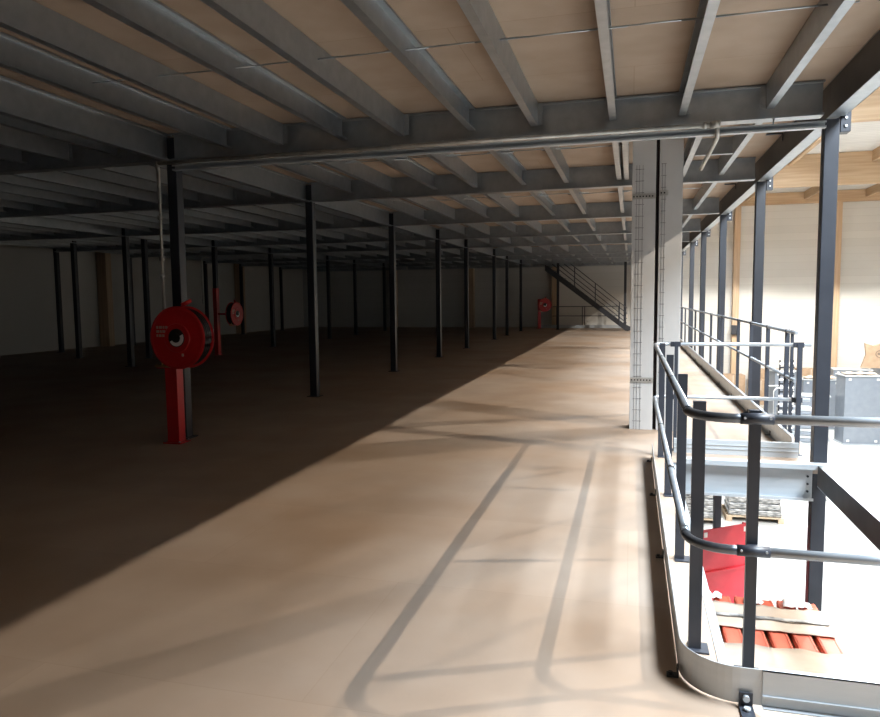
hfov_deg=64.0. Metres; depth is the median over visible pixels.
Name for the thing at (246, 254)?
joist
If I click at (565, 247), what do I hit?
joist
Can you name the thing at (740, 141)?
joist
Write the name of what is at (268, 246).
joist
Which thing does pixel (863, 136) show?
ceiling
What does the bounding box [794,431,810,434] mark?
duct collar
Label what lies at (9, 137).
joist
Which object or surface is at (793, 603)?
wrapping
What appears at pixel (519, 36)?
rod
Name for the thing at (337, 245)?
joist
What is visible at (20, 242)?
joist
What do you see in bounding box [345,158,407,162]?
rod
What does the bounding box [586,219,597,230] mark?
joist
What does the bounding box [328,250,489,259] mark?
cross beam
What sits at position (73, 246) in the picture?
steel column
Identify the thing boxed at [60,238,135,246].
joist
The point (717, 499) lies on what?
post
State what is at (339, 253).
joist
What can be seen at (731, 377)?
cardboard box
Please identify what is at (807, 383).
duct section
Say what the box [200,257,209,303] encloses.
pipe
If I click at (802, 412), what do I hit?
duct collar
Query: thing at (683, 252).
steel column
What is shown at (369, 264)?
beam
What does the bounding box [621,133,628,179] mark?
joist
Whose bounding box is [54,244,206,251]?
cross beam
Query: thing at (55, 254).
steel column
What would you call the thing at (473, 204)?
joist
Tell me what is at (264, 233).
joist
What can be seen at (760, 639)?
plank
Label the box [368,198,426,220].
joist
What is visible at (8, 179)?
joist
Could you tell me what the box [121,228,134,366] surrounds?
steel column
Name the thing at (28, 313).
wall
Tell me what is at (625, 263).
steel column
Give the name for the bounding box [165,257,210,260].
joist
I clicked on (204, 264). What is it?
steel column
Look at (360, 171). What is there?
joist
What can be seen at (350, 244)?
joist
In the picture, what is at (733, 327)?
wall box
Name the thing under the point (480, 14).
joist
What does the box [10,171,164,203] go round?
joist
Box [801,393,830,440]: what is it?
duct section
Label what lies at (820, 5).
rod
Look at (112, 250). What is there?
joist
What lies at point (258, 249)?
beam
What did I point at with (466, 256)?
steel column
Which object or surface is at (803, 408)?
duct collar
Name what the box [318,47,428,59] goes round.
rod
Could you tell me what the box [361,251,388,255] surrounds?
joist
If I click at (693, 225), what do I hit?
cross beam
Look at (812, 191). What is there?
timber purlin
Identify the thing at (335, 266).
cross beam
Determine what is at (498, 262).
cross beam
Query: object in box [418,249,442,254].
joist
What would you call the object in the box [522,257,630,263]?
cross beam
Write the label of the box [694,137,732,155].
trimmer
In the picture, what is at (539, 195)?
rod
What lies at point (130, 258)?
steel column
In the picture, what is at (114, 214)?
joist
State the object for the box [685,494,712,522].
pallet
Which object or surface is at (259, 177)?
beam
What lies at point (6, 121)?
joist
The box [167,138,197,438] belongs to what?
steel column
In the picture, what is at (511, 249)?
joist
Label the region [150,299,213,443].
hose reel
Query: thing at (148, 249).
joist
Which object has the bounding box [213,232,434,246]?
cross beam
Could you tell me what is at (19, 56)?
joist
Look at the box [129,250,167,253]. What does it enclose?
joist
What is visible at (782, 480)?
beam
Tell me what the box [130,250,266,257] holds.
cross beam
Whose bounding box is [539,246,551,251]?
joist
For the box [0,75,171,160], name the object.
beam
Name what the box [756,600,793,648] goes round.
plank
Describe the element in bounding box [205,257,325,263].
cross beam
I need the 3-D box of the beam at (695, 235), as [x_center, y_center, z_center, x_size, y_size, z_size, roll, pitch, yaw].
[6.883,-3.383,18.672,0.130,0.294,3.354,1,5,15]
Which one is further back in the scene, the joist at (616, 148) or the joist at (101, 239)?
the joist at (101, 239)
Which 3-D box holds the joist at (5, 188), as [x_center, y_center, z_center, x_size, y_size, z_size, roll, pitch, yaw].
[-6.434,-2.598,10.639,0.112,0.215,3.362,1,5,15]
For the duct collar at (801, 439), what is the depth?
23.83 m
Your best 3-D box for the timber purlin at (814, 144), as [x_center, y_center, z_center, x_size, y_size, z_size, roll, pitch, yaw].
[10.960,-6.502,19.898,0.120,0.369,9.698,1,5,15]
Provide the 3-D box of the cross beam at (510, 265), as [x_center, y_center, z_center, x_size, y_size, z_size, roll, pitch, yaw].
[1.477,-4.949,37.538,6.690,0.294,0.150,1,5,15]
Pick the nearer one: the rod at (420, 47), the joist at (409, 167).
the rod at (420, 47)
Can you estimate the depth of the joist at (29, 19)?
5.14 m
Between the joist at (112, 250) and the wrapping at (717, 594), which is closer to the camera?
the wrapping at (717, 594)
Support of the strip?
on the plank at (827, 645)
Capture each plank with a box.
[714,596,742,642]
[734,596,768,646]
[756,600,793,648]
[776,600,819,652]
[798,603,843,653]
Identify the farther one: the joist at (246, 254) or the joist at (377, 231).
the joist at (246, 254)
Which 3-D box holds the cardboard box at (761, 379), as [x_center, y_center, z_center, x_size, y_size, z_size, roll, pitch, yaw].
[15.040,1.547,33.074,0.900,1.153,0.803,1,5,21]
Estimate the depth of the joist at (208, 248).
23.32 m
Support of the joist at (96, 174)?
attached to the ceiling at (741, 50)
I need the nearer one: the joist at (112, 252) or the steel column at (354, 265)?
the joist at (112, 252)
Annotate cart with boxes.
[769,385,793,409]
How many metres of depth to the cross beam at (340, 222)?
15.98 m
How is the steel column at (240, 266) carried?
on the floor at (475, 530)
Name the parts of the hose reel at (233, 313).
post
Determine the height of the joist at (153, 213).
0.215 m
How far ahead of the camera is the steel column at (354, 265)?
31.27 m
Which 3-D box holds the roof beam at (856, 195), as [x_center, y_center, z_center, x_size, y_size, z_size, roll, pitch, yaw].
[10.519,-7.722,35.251,38.100,0.540,0.200,1,5,15]
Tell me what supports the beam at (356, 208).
attached to the ceiling at (741, 50)
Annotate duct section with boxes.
[768,369,796,414]
[801,377,835,429]
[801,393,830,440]
[831,367,873,376]
[833,373,879,444]
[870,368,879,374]
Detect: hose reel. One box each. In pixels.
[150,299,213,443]
[212,288,242,354]
[537,297,551,328]
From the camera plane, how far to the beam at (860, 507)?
5.43 m
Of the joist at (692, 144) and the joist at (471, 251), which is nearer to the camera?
the joist at (692, 144)
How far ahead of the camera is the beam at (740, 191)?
11.43 m
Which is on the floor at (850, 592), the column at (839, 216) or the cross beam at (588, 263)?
the column at (839, 216)
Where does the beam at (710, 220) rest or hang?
on the steel column at (724, 218)
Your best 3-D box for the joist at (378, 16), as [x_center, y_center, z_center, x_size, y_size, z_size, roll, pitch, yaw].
[-0.275,-2.162,4.839,0.112,0.215,4.332,1,5,15]
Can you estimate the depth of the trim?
3.49 m
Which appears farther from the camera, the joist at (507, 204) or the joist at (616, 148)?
the joist at (507, 204)
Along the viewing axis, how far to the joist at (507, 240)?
20.97 m
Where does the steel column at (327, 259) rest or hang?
on the floor at (475, 530)
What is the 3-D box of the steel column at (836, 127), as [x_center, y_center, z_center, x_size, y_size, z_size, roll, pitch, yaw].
[3.525,1.126,6.516,0.250,6.770,0.200,1,5,15]
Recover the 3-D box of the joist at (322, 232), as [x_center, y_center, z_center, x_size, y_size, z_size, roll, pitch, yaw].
[-3.124,-3.237,17.686,0.112,0.215,3.632,1,5,15]
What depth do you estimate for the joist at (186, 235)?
19.05 m
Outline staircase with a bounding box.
[545,264,629,330]
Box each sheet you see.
[703,522,745,602]
[723,642,865,716]
[803,375,835,378]
[841,371,876,374]
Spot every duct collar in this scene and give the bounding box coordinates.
[794,405,811,410]
[794,427,810,431]
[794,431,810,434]
[800,435,810,438]
[800,438,810,441]
[801,411,811,414]
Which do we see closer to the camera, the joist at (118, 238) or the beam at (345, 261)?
the joist at (118, 238)
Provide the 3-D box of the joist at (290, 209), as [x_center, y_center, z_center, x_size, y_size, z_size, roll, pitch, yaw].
[-2.848,-2.886,13.570,0.112,0.215,3.882,1,5,15]
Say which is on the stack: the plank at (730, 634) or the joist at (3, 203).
the plank at (730, 634)
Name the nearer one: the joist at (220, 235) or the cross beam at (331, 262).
the joist at (220, 235)
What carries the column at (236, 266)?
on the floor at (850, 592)
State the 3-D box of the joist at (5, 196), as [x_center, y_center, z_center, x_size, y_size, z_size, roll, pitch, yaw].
[-7.072,-2.606,10.812,0.112,0.215,3.362,1,5,15]
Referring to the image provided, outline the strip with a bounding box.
[712,600,840,638]
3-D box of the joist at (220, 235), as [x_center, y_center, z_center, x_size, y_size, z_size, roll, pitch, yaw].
[-5.722,-3.271,18.389,0.112,0.215,3.632,1,5,15]
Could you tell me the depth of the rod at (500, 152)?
8.62 m
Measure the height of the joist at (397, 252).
0.215 m
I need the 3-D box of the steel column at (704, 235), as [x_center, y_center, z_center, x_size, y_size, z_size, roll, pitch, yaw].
[6.490,0.159,17.429,0.250,6.770,0.200,1,5,15]
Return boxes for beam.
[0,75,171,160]
[0,137,167,174]
[0,189,304,217]
[0,216,122,236]
[0,232,120,240]
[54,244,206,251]
[123,216,387,236]
[130,235,212,246]
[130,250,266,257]
[170,80,825,159]
[185,160,309,201]
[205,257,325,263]
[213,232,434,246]
[217,246,269,253]
[241,261,351,265]
[270,241,462,253]
[275,253,325,259]
[281,264,377,268]
[309,157,755,202]
[315,200,391,225]
[317,267,403,271]
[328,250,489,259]
[330,260,354,263]
[355,256,503,263]
[360,263,382,266]
[385,260,517,266]
[392,197,719,225]
[395,225,438,239]
[408,264,527,269]
[439,219,700,239]
[441,239,466,247]
[467,232,689,247]
[468,247,494,255]
[495,244,630,255]
[508,253,630,259]
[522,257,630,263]
[533,262,630,266]
[682,232,694,250]
[686,457,836,500]
[692,220,706,240]
[703,198,726,230]
[722,158,769,212]
[739,189,879,205]
[759,82,844,179]
[773,151,879,187]
[817,465,879,550]
[830,29,879,115]
[851,87,879,122]
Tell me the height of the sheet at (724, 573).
2.340 m
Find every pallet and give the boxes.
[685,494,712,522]
[722,496,783,523]
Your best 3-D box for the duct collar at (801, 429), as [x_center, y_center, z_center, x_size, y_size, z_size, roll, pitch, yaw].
[12.412,2.400,24.089,0.480,0.100,0.600,1,5,15]
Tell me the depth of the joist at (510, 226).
17.27 m
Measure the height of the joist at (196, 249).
0.215 m
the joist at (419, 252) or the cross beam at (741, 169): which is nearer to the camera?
the cross beam at (741, 169)
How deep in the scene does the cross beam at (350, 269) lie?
39.13 m
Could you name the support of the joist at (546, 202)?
attached to the ceiling at (741, 50)
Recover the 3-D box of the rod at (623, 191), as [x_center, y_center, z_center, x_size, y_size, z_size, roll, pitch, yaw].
[2.689,-2.805,11.917,1.013,0.012,0.012,1,5,15]
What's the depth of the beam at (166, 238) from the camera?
19.50 m
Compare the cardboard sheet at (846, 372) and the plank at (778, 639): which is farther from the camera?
the cardboard sheet at (846, 372)
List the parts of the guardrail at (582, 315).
rail, rail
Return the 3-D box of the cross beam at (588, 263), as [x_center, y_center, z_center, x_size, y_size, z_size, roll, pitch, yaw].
[7.999,-4.864,35.773,6.565,0.294,0.150,1,5,15]
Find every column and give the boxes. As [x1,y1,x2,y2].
[53,249,64,351]
[70,241,84,357]
[96,252,114,345]
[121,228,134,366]
[130,258,135,344]
[141,239,154,357]
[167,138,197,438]
[203,261,208,318]
[211,240,218,287]
[234,264,246,333]
[239,264,244,333]
[268,248,275,346]
[279,267,283,330]
[305,185,322,396]
[326,255,331,338]
[353,260,358,334]
[382,263,387,330]
[388,213,399,371]
[396,270,397,326]
[435,229,443,356]
[464,239,468,347]
[469,268,474,327]
[491,249,496,339]
[504,256,508,335]
[519,260,521,330]
[552,267,556,324]
[556,263,559,329]
[623,262,626,329]
[629,138,683,430]
[680,250,685,338]
[688,240,697,348]
[698,229,710,357]
[712,212,731,527]
[730,206,740,372]
[751,177,772,406]
[805,110,851,610]
[831,201,842,366]
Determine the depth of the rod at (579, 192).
12.13 m
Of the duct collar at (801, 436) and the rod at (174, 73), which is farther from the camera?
the duct collar at (801, 436)
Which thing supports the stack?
on the floor at (850, 592)
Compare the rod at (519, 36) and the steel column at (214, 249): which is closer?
the rod at (519, 36)
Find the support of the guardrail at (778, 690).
on the floor at (475, 530)
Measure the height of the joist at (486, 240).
0.215 m
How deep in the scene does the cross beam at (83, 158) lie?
8.23 m
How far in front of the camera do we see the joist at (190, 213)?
14.55 m
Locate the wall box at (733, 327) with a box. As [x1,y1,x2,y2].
[731,325,736,334]
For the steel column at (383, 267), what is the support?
on the floor at (475, 530)
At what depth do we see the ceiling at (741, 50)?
5.41 m
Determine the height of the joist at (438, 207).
0.215 m
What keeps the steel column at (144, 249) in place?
on the floor at (475, 530)
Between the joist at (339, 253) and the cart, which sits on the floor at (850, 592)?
the cart
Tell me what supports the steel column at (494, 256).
on the floor at (475, 530)
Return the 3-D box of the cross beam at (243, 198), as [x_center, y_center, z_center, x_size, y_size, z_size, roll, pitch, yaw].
[-5.413,-2.701,12.183,6.690,0.294,0.150,1,5,15]
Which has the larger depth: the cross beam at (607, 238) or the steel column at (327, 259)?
the steel column at (327, 259)
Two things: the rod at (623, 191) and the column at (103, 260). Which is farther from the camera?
the column at (103, 260)
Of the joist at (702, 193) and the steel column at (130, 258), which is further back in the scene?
the steel column at (130, 258)
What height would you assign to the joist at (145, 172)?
0.215 m
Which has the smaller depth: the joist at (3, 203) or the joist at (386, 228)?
the joist at (3, 203)
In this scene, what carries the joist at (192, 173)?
attached to the ceiling at (741, 50)
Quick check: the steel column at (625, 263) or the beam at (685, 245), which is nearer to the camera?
the beam at (685, 245)
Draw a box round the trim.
[673,462,728,664]
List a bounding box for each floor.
[0,327,817,716]
[704,405,879,680]
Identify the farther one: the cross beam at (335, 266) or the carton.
the cross beam at (335, 266)
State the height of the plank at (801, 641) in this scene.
0.060 m
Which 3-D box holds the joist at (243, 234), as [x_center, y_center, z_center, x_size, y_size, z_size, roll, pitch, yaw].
[-5.061,-3.262,18.210,0.112,0.215,3.632,1,5,15]
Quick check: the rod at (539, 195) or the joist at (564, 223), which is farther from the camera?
the joist at (564, 223)
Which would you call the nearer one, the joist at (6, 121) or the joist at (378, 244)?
the joist at (6, 121)
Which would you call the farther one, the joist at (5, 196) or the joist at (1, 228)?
the joist at (1, 228)
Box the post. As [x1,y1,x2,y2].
[714,496,721,527]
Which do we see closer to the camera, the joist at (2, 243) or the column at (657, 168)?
the column at (657, 168)
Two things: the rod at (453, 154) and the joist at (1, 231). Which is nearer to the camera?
the rod at (453, 154)
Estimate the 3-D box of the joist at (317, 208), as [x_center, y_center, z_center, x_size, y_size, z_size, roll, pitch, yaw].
[-2.187,-2.877,13.392,0.112,0.215,3.882,1,5,15]
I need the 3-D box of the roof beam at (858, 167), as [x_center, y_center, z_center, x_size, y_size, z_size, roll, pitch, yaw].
[7.962,-6.612,25.852,38.100,1.090,0.200,1,5,15]
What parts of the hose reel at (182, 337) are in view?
post, hub plate, plate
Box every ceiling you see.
[0,0,879,248]
[766,121,879,192]
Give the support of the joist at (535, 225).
attached to the ceiling at (741, 50)
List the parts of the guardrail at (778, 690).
post, post, rail, rail, post, post, post, rail, rail, post, post, rail, rail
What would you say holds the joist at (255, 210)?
attached to the ceiling at (741, 50)
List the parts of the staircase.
handrail, handrail, handrail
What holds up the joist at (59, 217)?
attached to the ceiling at (741, 50)
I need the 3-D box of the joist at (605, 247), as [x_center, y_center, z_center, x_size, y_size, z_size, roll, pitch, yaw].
[5.407,-3.799,23.228,0.112,0.215,4.542,1,5,15]
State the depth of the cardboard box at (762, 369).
33.50 m
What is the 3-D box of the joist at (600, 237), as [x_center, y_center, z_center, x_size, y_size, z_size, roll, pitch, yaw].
[4.354,-3.456,19.353,0.112,0.215,3.202,1,5,15]
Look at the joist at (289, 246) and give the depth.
22.45 m
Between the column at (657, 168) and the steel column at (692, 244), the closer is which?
the column at (657, 168)
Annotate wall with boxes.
[0,244,303,355]
[302,201,879,395]
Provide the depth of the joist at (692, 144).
8.49 m
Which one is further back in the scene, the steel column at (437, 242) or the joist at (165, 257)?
the joist at (165, 257)
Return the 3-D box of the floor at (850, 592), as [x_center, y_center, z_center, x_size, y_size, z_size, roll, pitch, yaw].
[5.348,3.673,16.787,38.350,0.100,40.450,1,5,15]
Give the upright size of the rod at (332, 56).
0.012 m
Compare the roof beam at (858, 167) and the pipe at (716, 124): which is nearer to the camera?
the pipe at (716, 124)
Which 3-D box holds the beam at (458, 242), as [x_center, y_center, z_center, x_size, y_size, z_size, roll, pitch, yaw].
[0.379,-3.476,20.514,0.080,0.294,3.224,1,5,15]
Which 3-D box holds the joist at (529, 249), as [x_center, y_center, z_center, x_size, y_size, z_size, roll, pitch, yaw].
[2.809,-3.833,23.931,0.112,0.215,4.542,1,5,15]
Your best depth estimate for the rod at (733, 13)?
4.58 m
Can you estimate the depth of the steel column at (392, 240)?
15.35 m
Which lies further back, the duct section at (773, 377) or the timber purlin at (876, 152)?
the duct section at (773, 377)
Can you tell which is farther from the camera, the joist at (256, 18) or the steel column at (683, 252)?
the steel column at (683, 252)
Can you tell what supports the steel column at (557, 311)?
on the floor at (475, 530)
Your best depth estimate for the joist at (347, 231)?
18.11 m
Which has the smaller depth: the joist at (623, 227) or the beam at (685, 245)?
the joist at (623, 227)
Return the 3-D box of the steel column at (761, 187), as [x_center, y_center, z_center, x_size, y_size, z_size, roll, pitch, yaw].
[4.444,0.826,9.900,0.250,6.770,0.200,1,5,15]
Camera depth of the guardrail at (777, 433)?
9.69 m
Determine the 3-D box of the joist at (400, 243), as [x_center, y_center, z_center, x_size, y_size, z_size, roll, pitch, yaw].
[-1.529,-3.533,20.945,0.112,0.215,3.202,1,5,15]
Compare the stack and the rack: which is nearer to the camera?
the stack
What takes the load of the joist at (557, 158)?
attached to the ceiling at (741, 50)
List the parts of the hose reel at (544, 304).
post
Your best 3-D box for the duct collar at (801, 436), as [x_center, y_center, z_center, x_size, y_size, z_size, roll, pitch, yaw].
[12.414,2.635,24.110,0.480,0.100,0.600,1,5,15]
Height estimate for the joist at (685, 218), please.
0.215 m
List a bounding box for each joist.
[0,0,286,144]
[0,31,231,148]
[0,114,122,156]
[0,125,72,160]
[0,146,25,163]
[0,175,131,205]
[0,182,98,206]
[0,192,66,208]
[0,199,35,210]
[0,222,77,234]
[0,227,54,235]
[0,230,32,235]
[0,241,80,248]
[0,242,61,248]
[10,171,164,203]
[23,240,98,247]
[36,215,151,231]
[44,239,115,246]
[57,169,200,201]
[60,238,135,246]
[64,213,169,229]
[82,0,347,139]
[82,238,155,245]
[87,251,134,254]
[94,212,201,229]
[97,165,235,199]
[105,237,169,244]
[112,250,151,254]
[124,210,226,228]
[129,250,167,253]
[148,249,170,252]
[150,165,273,197]
[156,209,253,227]
[163,249,200,252]
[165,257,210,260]
[185,234,236,242]
[185,248,218,252]
[186,256,223,260]
[188,207,279,226]
[198,233,257,242]
[199,247,235,251]
[200,0,408,135]
[223,206,305,224]
[224,232,279,241]
[244,254,282,259]
[245,231,300,240]
[254,204,335,223]
[258,156,354,193]
[260,245,289,249]
[273,230,322,239]
[275,245,306,249]
[293,203,364,222]
[295,229,345,239]
[297,244,326,248]
[302,153,394,191]
[316,252,346,257]
[318,243,347,248]
[324,228,368,238]
[325,252,361,256]
[339,243,365,247]
[340,0,474,130]
[348,227,388,237]
[348,251,377,256]
[358,242,386,247]
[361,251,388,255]
[363,149,437,189]
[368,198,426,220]
[378,227,415,236]
[384,241,406,246]
[384,250,409,255]
[398,250,426,255]
[403,197,456,219]
[403,240,426,245]
[418,146,480,187]
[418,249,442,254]
[426,240,447,245]
[437,224,466,234]
[441,248,460,254]
[446,195,488,217]
[456,248,477,253]
[457,0,542,126]
[464,223,491,234]
[476,238,489,243]
[481,142,526,184]
[483,193,520,216]
[496,222,517,233]
[496,237,512,243]
[498,247,514,252]
[517,246,532,252]
[522,221,543,232]
[522,237,534,242]
[529,191,554,215]
[539,138,571,182]
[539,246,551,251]
[544,236,556,242]
[557,220,570,231]
[557,245,569,251]
[569,189,588,213]
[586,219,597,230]
[594,0,616,120]
[595,235,602,240]
[601,244,607,250]
[611,134,621,179]
[618,187,623,212]
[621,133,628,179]
[621,218,625,229]
[678,0,720,115]
[682,215,691,227]
[683,128,702,176]
[691,183,716,209]
[715,123,761,174]
[760,0,855,108]
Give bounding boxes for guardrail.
[541,306,620,327]
[647,341,879,716]
[680,307,798,441]
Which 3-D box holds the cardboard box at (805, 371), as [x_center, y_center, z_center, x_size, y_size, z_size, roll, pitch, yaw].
[17.520,1.267,33.416,1.200,1.603,0.703,1,5,15]
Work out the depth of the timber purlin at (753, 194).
32.66 m
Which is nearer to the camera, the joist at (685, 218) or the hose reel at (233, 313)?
the joist at (685, 218)
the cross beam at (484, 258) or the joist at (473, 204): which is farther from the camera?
the cross beam at (484, 258)
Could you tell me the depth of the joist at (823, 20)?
4.89 m
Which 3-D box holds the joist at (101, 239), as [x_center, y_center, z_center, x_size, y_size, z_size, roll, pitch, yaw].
[-9.026,-3.314,19.283,0.112,0.215,3.632,1,5,15]
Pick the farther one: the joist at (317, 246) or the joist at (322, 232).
the joist at (317, 246)
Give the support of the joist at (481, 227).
attached to the ceiling at (741, 50)
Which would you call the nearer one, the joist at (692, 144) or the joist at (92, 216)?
the joist at (692, 144)
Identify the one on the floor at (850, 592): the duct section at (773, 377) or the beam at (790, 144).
the duct section at (773, 377)
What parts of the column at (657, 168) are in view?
panel, panel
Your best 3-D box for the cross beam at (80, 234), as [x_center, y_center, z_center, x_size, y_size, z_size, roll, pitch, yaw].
[-10.373,-3.125,17.695,5.515,0.294,0.150,1,5,15]
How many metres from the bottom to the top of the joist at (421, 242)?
0.215 m
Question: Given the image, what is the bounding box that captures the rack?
[778,360,794,433]
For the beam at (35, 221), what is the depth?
15.22 m
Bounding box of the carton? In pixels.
[860,343,879,367]
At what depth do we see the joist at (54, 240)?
20.11 m
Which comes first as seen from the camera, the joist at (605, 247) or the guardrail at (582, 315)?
the joist at (605, 247)
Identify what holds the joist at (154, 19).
attached to the ceiling at (741, 50)
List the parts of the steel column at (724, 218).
connection plate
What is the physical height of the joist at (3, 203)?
0.215 m
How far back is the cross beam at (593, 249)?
25.84 m
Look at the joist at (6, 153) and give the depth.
8.19 m
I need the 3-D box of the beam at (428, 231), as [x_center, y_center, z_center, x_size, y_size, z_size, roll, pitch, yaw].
[-0.554,-3.171,17.077,0.080,0.294,3.654,1,5,15]
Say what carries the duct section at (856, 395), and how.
on the floor at (850, 592)
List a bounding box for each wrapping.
[710,591,721,597]
[756,596,763,604]
[782,598,811,608]
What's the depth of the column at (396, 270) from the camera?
39.16 m
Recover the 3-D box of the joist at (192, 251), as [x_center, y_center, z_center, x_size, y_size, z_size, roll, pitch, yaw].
[-8.754,-3.628,22.899,0.112,0.215,3.202,1,5,15]
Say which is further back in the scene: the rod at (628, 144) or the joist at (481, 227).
the joist at (481, 227)
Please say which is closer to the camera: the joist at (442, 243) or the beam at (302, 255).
the joist at (442, 243)
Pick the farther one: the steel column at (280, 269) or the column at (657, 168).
the steel column at (280, 269)
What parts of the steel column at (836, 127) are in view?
connection plate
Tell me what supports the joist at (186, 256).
attached to the ceiling at (741, 50)
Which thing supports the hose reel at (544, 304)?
on the floor at (475, 530)
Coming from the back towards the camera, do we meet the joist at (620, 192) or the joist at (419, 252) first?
the joist at (419, 252)
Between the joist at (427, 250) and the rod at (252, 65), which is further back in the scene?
the joist at (427, 250)
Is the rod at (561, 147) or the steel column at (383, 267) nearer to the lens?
the rod at (561, 147)
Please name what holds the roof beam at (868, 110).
attached to the ceiling at (863, 136)
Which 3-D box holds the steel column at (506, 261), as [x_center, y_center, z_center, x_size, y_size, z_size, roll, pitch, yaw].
[2.812,-2.679,29.524,0.200,3.428,0.200,1,5,15]
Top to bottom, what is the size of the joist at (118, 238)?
0.215 m
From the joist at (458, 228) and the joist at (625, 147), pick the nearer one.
the joist at (625, 147)
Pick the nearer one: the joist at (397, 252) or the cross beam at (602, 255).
the joist at (397, 252)
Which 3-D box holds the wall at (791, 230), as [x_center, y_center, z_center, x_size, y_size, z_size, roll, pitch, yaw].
[10.601,-3.064,35.876,38.350,9.950,0.150,1,5,15]
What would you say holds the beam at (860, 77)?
attached to the ceiling at (741, 50)
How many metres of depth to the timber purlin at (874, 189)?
31.73 m
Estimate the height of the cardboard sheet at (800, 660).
0.025 m
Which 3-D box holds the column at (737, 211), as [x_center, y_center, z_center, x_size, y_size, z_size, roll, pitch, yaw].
[14.481,-2.705,34.515,0.280,9.390,0.400,1,5,15]
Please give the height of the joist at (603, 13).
0.215 m
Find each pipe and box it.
[155,120,720,309]
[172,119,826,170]
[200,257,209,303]
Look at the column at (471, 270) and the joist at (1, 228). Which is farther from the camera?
the column at (471, 270)
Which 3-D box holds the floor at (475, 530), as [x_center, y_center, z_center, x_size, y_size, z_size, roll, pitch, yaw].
[-3.471,0.041,18.861,20.150,0.040,40.450,1,5,15]
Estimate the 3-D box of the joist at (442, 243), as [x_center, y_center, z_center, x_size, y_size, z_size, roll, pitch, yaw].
[-0.230,-3.516,20.593,0.112,0.215,3.202,1,5,15]
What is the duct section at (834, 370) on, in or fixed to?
on the floor at (850, 592)
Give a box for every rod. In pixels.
[92,73,176,83]
[159,65,255,76]
[240,56,335,66]
[300,161,358,164]
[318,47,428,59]
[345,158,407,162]
[388,36,521,50]
[396,154,460,158]
[446,152,513,156]
[475,25,626,42]
[487,147,570,152]
[501,195,548,197]
[530,192,588,195]
[541,144,628,150]
[568,191,629,194]
[575,13,736,30]
[681,0,859,20]
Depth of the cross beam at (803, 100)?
6.79 m
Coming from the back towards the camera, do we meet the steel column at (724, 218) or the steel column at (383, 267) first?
the steel column at (383, 267)
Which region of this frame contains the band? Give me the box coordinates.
[715,611,829,625]
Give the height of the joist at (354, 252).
0.215 m
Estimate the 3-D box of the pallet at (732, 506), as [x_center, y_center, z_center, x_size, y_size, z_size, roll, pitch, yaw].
[7.195,3.214,16.219,1.200,0.875,0.900,1,5,15]
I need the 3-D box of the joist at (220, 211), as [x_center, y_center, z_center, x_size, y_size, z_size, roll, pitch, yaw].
[-4.147,-2.903,13.922,0.112,0.215,3.882,1,5,15]
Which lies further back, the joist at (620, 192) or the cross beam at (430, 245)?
the cross beam at (430, 245)
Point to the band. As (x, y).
(717, 613)
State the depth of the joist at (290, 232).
18.12 m
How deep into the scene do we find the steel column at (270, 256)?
24.02 m
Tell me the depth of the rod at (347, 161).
9.23 m
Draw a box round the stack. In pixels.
[719,625,820,652]
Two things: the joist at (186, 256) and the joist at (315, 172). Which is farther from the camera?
the joist at (186, 256)
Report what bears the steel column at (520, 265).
on the floor at (475, 530)
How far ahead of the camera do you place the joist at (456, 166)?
9.36 m
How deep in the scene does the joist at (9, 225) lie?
16.12 m
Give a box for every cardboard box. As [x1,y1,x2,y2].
[723,373,744,393]
[760,368,775,378]
[760,378,763,404]
[794,368,812,376]
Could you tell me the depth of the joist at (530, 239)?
20.68 m
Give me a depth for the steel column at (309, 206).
11.46 m
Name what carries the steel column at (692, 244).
on the floor at (850, 592)
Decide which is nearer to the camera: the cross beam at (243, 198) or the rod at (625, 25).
the rod at (625, 25)
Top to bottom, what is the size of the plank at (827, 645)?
0.060 m
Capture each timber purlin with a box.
[745,192,754,201]
[788,137,820,165]
[804,186,819,198]
[866,184,879,196]
[872,146,879,160]
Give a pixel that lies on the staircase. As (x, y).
(548, 269)
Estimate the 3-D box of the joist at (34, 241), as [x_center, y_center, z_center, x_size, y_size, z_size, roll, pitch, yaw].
[-10.987,-3.340,19.813,0.112,0.215,3.632,1,5,15]
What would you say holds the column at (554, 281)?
on the floor at (850, 592)
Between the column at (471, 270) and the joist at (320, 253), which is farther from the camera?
the column at (471, 270)
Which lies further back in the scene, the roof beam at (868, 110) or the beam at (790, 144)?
the roof beam at (868, 110)
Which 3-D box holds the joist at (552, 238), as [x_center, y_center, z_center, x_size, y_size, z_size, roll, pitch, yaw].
[3.055,-3.473,19.704,0.112,0.215,3.202,1,5,15]
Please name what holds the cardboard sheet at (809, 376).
on the duct section at (807, 383)
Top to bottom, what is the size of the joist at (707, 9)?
0.215 m
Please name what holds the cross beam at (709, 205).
attached to the ceiling at (741, 50)
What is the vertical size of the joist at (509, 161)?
0.215 m
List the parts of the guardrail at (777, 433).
post, post, post, post, post, post, post, post, rail, rail, post, post, post, post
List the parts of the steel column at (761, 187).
connection plate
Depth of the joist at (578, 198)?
12.67 m
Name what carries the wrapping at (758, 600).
on the plank at (778, 639)
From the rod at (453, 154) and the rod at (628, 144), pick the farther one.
the rod at (453, 154)
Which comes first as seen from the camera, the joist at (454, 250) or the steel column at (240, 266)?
the joist at (454, 250)
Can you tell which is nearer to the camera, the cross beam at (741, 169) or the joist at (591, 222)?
the cross beam at (741, 169)

